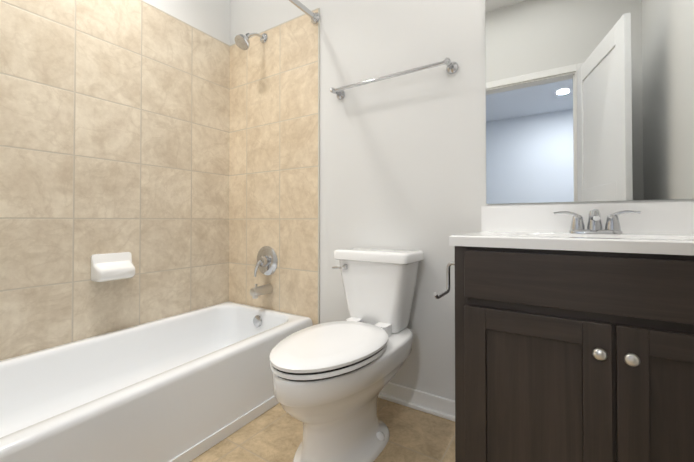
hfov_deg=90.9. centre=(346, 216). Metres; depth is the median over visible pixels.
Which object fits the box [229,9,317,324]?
wall tile
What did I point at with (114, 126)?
wall tile
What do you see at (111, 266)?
soap dish
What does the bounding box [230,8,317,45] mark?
trim
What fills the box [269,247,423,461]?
toilet
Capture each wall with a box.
[143,0,229,44]
[230,0,693,400]
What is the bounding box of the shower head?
[235,33,266,49]
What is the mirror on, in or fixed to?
attached to the wall at (402, 161)
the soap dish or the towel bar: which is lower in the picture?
the soap dish
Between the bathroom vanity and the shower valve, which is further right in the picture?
the bathroom vanity
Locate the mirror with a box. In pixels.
[485,0,693,203]
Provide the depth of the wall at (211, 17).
2.12 m
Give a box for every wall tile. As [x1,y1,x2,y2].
[0,0,229,360]
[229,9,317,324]
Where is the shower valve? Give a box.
[254,246,277,276]
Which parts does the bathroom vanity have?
door, drawer, door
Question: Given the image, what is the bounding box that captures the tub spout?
[250,284,272,298]
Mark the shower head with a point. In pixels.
(242, 41)
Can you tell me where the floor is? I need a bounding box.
[190,397,454,461]
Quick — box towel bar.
[330,58,457,99]
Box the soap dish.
[91,252,134,281]
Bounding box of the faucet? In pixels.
[553,209,640,233]
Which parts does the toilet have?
seat, lever, bowl, tank, tank lid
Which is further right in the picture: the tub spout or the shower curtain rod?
the shower curtain rod
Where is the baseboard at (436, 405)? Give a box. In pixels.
[378,382,454,421]
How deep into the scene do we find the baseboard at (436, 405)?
1.50 m
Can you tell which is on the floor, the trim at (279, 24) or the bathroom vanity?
the bathroom vanity
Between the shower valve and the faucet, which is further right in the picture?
the faucet
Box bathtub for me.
[0,301,312,461]
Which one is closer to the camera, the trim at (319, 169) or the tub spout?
the trim at (319, 169)
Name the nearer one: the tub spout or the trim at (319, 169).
the trim at (319, 169)
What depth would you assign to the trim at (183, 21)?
1.99 m
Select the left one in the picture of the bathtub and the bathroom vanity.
the bathtub
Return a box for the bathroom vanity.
[433,201,693,461]
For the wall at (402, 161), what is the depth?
1.59 m
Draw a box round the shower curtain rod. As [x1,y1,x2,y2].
[288,0,319,23]
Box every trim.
[141,0,229,45]
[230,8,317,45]
[318,8,319,323]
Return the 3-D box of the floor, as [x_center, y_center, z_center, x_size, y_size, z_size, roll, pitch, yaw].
[-0.292,0.904,0.850,2.595,0.100,2.070,0,-1,33]

